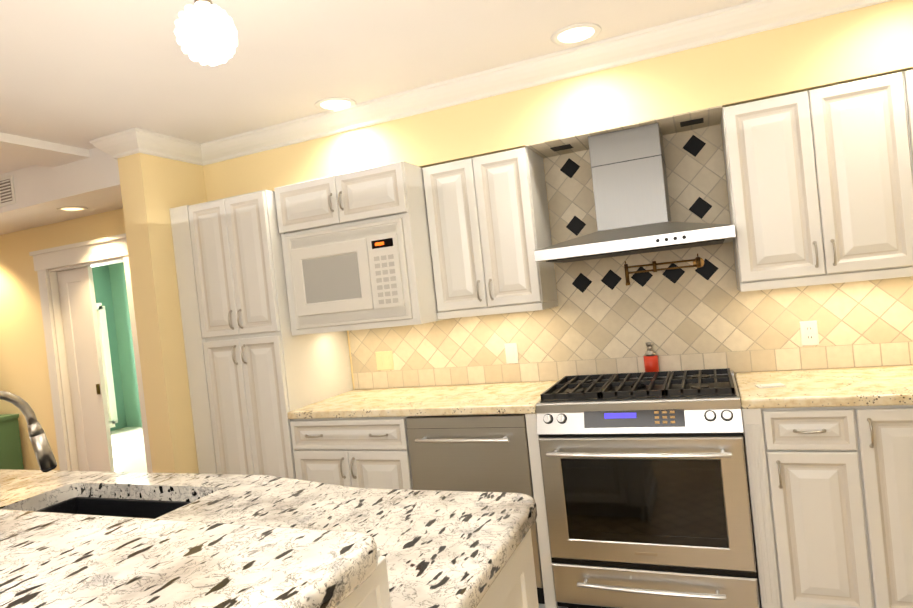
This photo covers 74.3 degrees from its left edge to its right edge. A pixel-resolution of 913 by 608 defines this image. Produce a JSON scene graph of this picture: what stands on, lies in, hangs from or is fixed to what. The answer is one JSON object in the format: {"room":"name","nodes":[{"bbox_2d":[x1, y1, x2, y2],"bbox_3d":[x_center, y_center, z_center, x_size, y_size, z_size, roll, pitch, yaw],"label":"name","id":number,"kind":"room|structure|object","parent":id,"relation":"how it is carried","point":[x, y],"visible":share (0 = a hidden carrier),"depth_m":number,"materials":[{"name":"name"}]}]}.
{"room":"kitchen","nodes":[
{"label":"kitchen","id":0,"kind":"room"},
{"bbox_2d":[0,148,120,220],"bbox_3d":[-5.322,-0.440,4.892,7.600,0.234,0.160,-6,1,23],"label":"header beam","id":1,"kind":"structure","parent":0,"point":[93,176],"depth_m":3.56,"materials":[{"name":"white paint"}]},
{"bbox_2d":[0,175,15,206],"bbox_3d":[-2.846,-0.694,3.755,0.270,0.175,0.013,-6,1,23],"label":"air vent grille","id":2,"kind":"object","parent":1,"relation":"attached to","point":[7,194],"visible":1,"depth_m":3.72,"materials":[{"name":"white metal"}]},
{"bbox_2d":[0,193,122,234],"bbox_3d":[-5.178,-0.502,5.248,7.600,0.150,0.615,-6,1,23],"label":"ceiling","id":3,"kind":"structure","parent":0,"point":[94,207],"depth_m":4.45,"materials":[{"name":"white paint"}]},
{"bbox_2d":[56,206,87,211],"bbox_3d":[-2.721,-0.671,4.267,0.194,0.007,0.194,-6,1,23],"label":"recessed light","id":4,"kind":"object","parent":3,"relation":"in","point":[72,209],"visible":0.94,"depth_m":4.26,"materials":[{"name":"white paint"}]},
{"bbox_2d":[0,208,125,470],"bbox_3d":[-4.908,0.646,5.615,7.600,2.500,0.150,-6,1,23],"label":"wall","id":5,"kind":"structure","parent":0,"point":[24,372],"depth_m":4.92,"materials":[{"name":"yellow paint"}]},
{"bbox_2d":[29,233,152,472],"bbox_3d":[-2.732,0.601,4.685,1.140,2.155,0.195,-6,1,23],"label":"door frame","id":6,"kind":"structure","parent":5,"relation":"attached to","point":[74,354],"depth_m":4.78,"materials":[{"name":"white paint"}]},
{"bbox_2d":[92,265,127,430],"bbox_3d":[-5.824,0.717,7.757,0.150,2.500,3.090,-6,1,23],"label":"wall","id":7,"kind":"structure","parent":0,"point":[110,289],"depth_m":9.09,"materials":[{"name":"green paint"}]},
{"bbox_2d":[96,303,117,427],"bbox_3d":[-5.703,0.975,7.842,0.080,1.860,2.600,-6,1,23],"label":"window frames","id":8,"kind":"structure","parent":7,"relation":"in","point":[107,364],"depth_m":8.96,"materials":[{"name":"white paint"}]},
{"bbox_2d":[108,262,141,426],"bbox_3d":[-2.650,0.376,8.195,5.700,2.500,0.150,-6,1,23],"label":"wall","id":9,"kind":"structure","parent":0,"point":[116,272],"depth_m":9.10,"materials":[{"name":"green paint"}]},
{"bbox_2d":[117,153,206,473],"bbox_3d":[-1.494,0.307,3.747,0.172,2.500,0.945,-6,1,23],"label":"wall","id":10,"kind":"structure","parent":0,"point":[154,189],"depth_m":3.33,"materials":[{"name":"yellow paint"}]},
{"bbox_2d":[90,0,892,165],"bbox_3d":[0.153,-1.060,2.668,4.457,0.100,0.533,-6,1,23],"label":"crown molding","id":11,"kind":"structure","parent":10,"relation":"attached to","point":[741,20],"depth_m":2.87,"materials":[{"name":"white paint"}]},
{"bbox_2d":[110,427,567,607],"bbox_3d":[-2.337,1.724,2.962,10.170,0.120,9.800,-6,1,23],"label":"floor","id":12,"kind":"structure","parent":0,"point":[128,449],"depth_m":7.34,"materials":[{"name":"beige tile"}]},
{"bbox_2d":[169,190,352,478],"bbox_3d":[-1.091,0.463,3.572,0.669,2.110,0.671,-6,1,23],"label":"pantry cabinet","id":13,"kind":"object","parent":12,"relation":"on","point":[257,371],"visible":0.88,"depth_m":3.29,"materials":[{"name":"white paint"}]},
{"bbox_2d":[290,416,412,489],"bbox_3d":[-0.404,1.004,3.317,0.687,0.896,0.671,-6,1,23],"label":"base cabinet","id":14,"kind":"object","parent":12,"relation":"on","point":[368,452],"visible":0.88,"depth_m":3.02,"materials":[{"name":"white paint"}]},
{"bbox_2d":[287,381,557,418],"bbox_3d":[-0.150,0.507,3.189,1.342,0.040,0.639,-6,1,23],"label":"countertop","id":15,"kind":"structure","parent":14,"relation":"on","point":[503,398],"depth_m":3.05,"materials":[{"name":"beige stone"}]},
{"bbox_2d":[336,528,538,607],"bbox_3d":[-1.153,1.028,1.599,2.664,1.046,1.025,-6,1,23],"label":"kitchen island","id":16,"kind":"object","parent":12,"relation":"on","point":[513,585],"visible":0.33,"depth_m":1.26,"materials":[{"name":"white paint"}]},
{"bbox_2d":[0,509,377,607],"bbox_3d":[-1.403,0.507,1.259,2.665,0.050,0.400,-6,1,23],"label":"bar","id":17,"kind":"object","parent":16,"relation":"on","point":[56,560],"visible":0.98,"depth_m":0.88,"materials":[{"name":"white stone"}]},
{"bbox_2d":[0,469,536,607],"bbox_3d":[-1.139,0.634,1.777,2.725,0.050,0.735,-6,1,23],"label":"island countertop","id":18,"kind":"structure","parent":16,"relation":"on","point":[446,549],"depth_m":1.50,"materials":[{"name":"white stone"}]},
{"bbox_2d":[0,390,56,471],"bbox_3d":[-1.231,0.424,1.639,0.120,0.387,0.311,-6,1,23],"label":"faucet","id":19,"kind":"object","parent":18,"relation":"on","point":[45,457],"visible":1,"depth_m":1.74,"materials":[{"name":"silver metal"}]},
{"bbox_2d":[37,497,190,518],"bbox_3d":[-1.092,0.761,1.781,0.733,0.210,0.483,-6,1,23],"label":"sink","id":20,"kind":"object","parent":18,"relation":"in","point":[149,509],"visible":0.15,"depth_m":2.02,"materials":[{"name":"black metal"}]},
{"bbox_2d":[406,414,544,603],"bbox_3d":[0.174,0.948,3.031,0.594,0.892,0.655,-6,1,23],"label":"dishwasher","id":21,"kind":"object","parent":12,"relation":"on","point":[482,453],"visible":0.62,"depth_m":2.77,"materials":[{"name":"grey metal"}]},
{"bbox_2d":[525,413,560,607],"bbox_3d":[0.496,0.913,2.956,0.051,0.896,0.639,-6,1,23],"label":"cabinet filler","id":22,"kind":"object","parent":12,"relation":"on","point":[541,518],"visible":0.29,"depth_m":2.66,"materials":[{"name":"white paint"}]},
{"bbox_2d":[536,368,760,607],"bbox_3d":[0.868,0.838,2.730,0.815,0.973,0.737,-6,1,23],"label":"range","id":23,"kind":"object","parent":12,"relation":"on","point":[646,489],"visible":1,"depth_m":2.46,"materials":[{"name":"silver metal"}]},
{"bbox_2d":[643,342,658,371],"bbox_3d":[0.973,0.275,3.017,0.068,0.165,0.068,-6,1,23],"label":"bottle","id":24,"kind":"object","parent":23,"relation":"on","point":[650,356],"visible":0.92,"depth_m":2.99,"materials":[{"name":"red glass"}]},
{"bbox_2d":[740,402,879,607],"bbox_3d":[1.443,0.818,2.555,0.373,0.896,0.644,-6,1,23],"label":"base cabinet","id":25,"kind":"object","parent":12,"relation":"on","point":[831,494],"depth_m":2.26,"materials":[{"name":"white paint"}]},
{"bbox_2d":[734,365,912,408],"bbox_3d":[1.835,0.307,2.354,1.342,0.040,0.639,-6,1,23],"label":"countertop","id":26,"kind":"structure","parent":25,"relation":"on","point":[877,386],"depth_m":2.35,"materials":[{"name":"beige stone"}]},
{"bbox_2d":[755,383,785,387],"bbox_3d":[1.302,0.337,2.504,0.100,0.006,0.075,-6,1,11],"label":"note card","id":27,"kind":"object","parent":26,"relation":"on","point":[771,385],"visible":0.86,"depth_m":2.48,"materials":[{"name":"white paper"}]},
{"bbox_2d":[860,405,912,607],"bbox_3d":[1.762,0.786,2.423,0.320,0.896,0.639,-6,1,23],"label":"base cabinet","id":28,"kind":"object","parent":12,"relation":"on","point":[888,430],"depth_m":2.16,"materials":[{"name":"white paint"}]},
{"bbox_2d":[0,0,754,174],"bbox_3d":[-3.622,-0.780,3.355,12.370,0.120,9.800,-6,1,23],"label":"ceiling","id":29,"kind":"structure","parent":0,"point":[79,73],"depth_m":2.48,"materials":[{"name":"white paint"}]},
{"bbox_2d":[0,132,89,166],"bbox_3d":[-3.271,-0.706,1.027,0.320,0.044,5.367,-6,1,23],"label":"strip","id":30,"kind":"object","parent":29,"relation":"attached to","point":[16,148],"visible":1,"depth_m":3.27,"materials":[{"name":"white paint"}]},
{"bbox_2d":[174,0,237,65],"bbox_3d":[-0.649,-0.810,1.534,0.153,0.401,0.150,-6,1,23],"label":"pendant light","id":31,"kind":"object","parent":29,"relation":"hanging from","point":[205,34],"visible":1,"depth_m":1.50,"materials":[{"name":"white glass"}]},
{"bbox_2d":[314,97,355,111],"bbox_3d":[-0.626,-1.030,3.116,0.214,0.007,0.214,-6,1,23],"label":"recessed light","id":32,"kind":"object","parent":29,"relation":"in","point":[330,104],"visible":0.85,"depth_m":3.10,"materials":[{"name":"white paint"}]},
{"bbox_2d":[551,23,600,45],"bbox_3d":[0.508,-1.143,2.563,0.214,0.007,0.214,-6,1,23],"label":"recessed light","id":33,"kind":"object","parent":29,"relation":"in","point":[575,34],"visible":1,"depth_m":2.56,"materials":[{"name":"white paint"}]},
{"bbox_2d":[203,0,912,201],"bbox_3d":[0.456,-0.963,3.026,4.198,0.364,0.350,-6,1,23],"label":"soffit","id":34,"kind":"structure","parent":0,"point":[876,40],"depth_m":2.73,"materials":[{"name":"yellow paint"}]},
{"bbox_2d":[347,132,909,389],"bbox_3d":[0.686,0.082,3.287,4.570,2.500,0.200,-6,1,23],"label":"wall","id":35,"kind":"structure","parent":0,"point":[538,381],"depth_m":3.45,"materials":[{"name":"yellow paint"}]},
{"bbox_2d":[274,161,450,335],"bbox_3d":[-0.482,-0.276,3.313,0.778,0.802,0.582,-6,1,23],"label":"upper cabinet","id":36,"kind":"object","parent":35,"relation":"attached to","point":[396,190],"visible":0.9,"depth_m":3.05,"materials":[{"name":"white paint"}]},
{"bbox_2d":[286,218,412,328],"bbox_3d":[-0.473,-0.155,3.306,0.694,0.496,0.510,-6,1,23],"label":"microwave","id":37,"kind":"object","parent":36,"relation":"in","point":[357,274],"visible":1,"depth_m":3.06,"materials":[{"name":"white plastic"}]},
{"bbox_2d":[375,351,393,369],"bbox_3d":[-0.436,0.343,3.641,0.116,0.114,0.009,-6,1,23],"label":"switch plate","id":38,"kind":"object","parent":35,"relation":"attached to","point":[384,360],"visible":1,"depth_m":3.64,"materials":[{"name":"beige plastic"}]},
{"bbox_2d":[422,147,557,318],"bbox_3d":[0.175,-0.348,3.152,0.560,0.794,0.369,-6,1,23],"label":"upper cabinet","id":39,"kind":"object","parent":35,"relation":"attached to","point":[489,225],"visible":1,"depth_m":3.01,"materials":[{"name":"white paint"}]},
{"bbox_2d":[504,343,518,363],"bbox_3d":[0.304,0.273,3.330,0.070,0.114,0.009,-6,1,23],"label":"electrical outlet","id":40,"kind":"object","parent":35,"relation":"attached to","point":[511,352],"visible":1,"depth_m":3.33,"materials":[{"name":"white plastic"}]},
{"bbox_2d":[349,105,912,389],"bbox_3d":[0.854,-0.218,2.902,3.507,1.198,0.350,-6,1,23],"label":"backsplash","id":41,"kind":"structure","parent":35,"relation":"attached to","point":[601,318],"depth_m":3.00,"materials":[{"name":"tile"}]},
{"bbox_2d":[534,123,735,262],"bbox_3d":[0.807,-0.522,2.815,0.839,0.566,0.490,-6,1,23],"label":"range hood","id":42,"kind":"object","parent":35,"relation":"attached to","point":[630,189],"visible":1,"depth_m":2.75,"materials":[{"name":"silver metal"}]},
{"bbox_2d":[624,254,703,285],"bbox_3d":[1.014,-0.169,2.944,0.367,0.119,0.131,-6,1,23],"label":"pot filler","id":43,"kind":"object","parent":35,"relation":"attached to","point":[698,261],"visible":0.98,"depth_m":2.94,"materials":[{"name":"gold metal"}]},
{"bbox_2d":[799,320,818,345],"bbox_3d":[1.625,0.135,2.774,0.070,0.114,0.009,-6,1,23],"label":"electrical outlet","id":44,"kind":"object","parent":35,"relation":"attached to","point":[809,333],"visible":1,"depth_m":2.77,"materials":[{"name":"white plastic"}]},
{"bbox_2d":[721,72,912,291],"bbox_3d":[1.524,-0.483,2.584,0.640,0.794,0.369,-6,1,23],"label":"upper cabinet","id":45,"kind":"object","parent":35,"relation":"attached to","point":[819,181],"visible":1,"depth_m":2.44,"materials":[{"name":"white paint"}]},
{"bbox_2d":[902,69,912,179],"bbox_3d":[1.982,-0.530,2.391,0.355,0.794,0.369,-6,1,23],"label":"upper cabinet","id":46,"kind":"object","parent":35,"relation":"attached to","point":[907,75],"visible":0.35,"depth_m":2.32,"materials":[{"name":"white paint"}]},
{"bbox_3d":[-6.077,2.122,2.745,7.799,0.120,6.493,-6,1,23],"label":"floor","id":47,"kind":"structure","parent":0,"visible":0},
{"bbox_2d":[0,414,23,469],"bbox_3d":[-4.664,1.450,5.200,2.160,0.860,0.472,-6,1,23],"label":"sideboard","id":48,"kind":"object","parent":47,"relation":"on","point":[10,452],"visible":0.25,"depth_m":4.93,"materials":[{"name":"green wood"}]}
]}

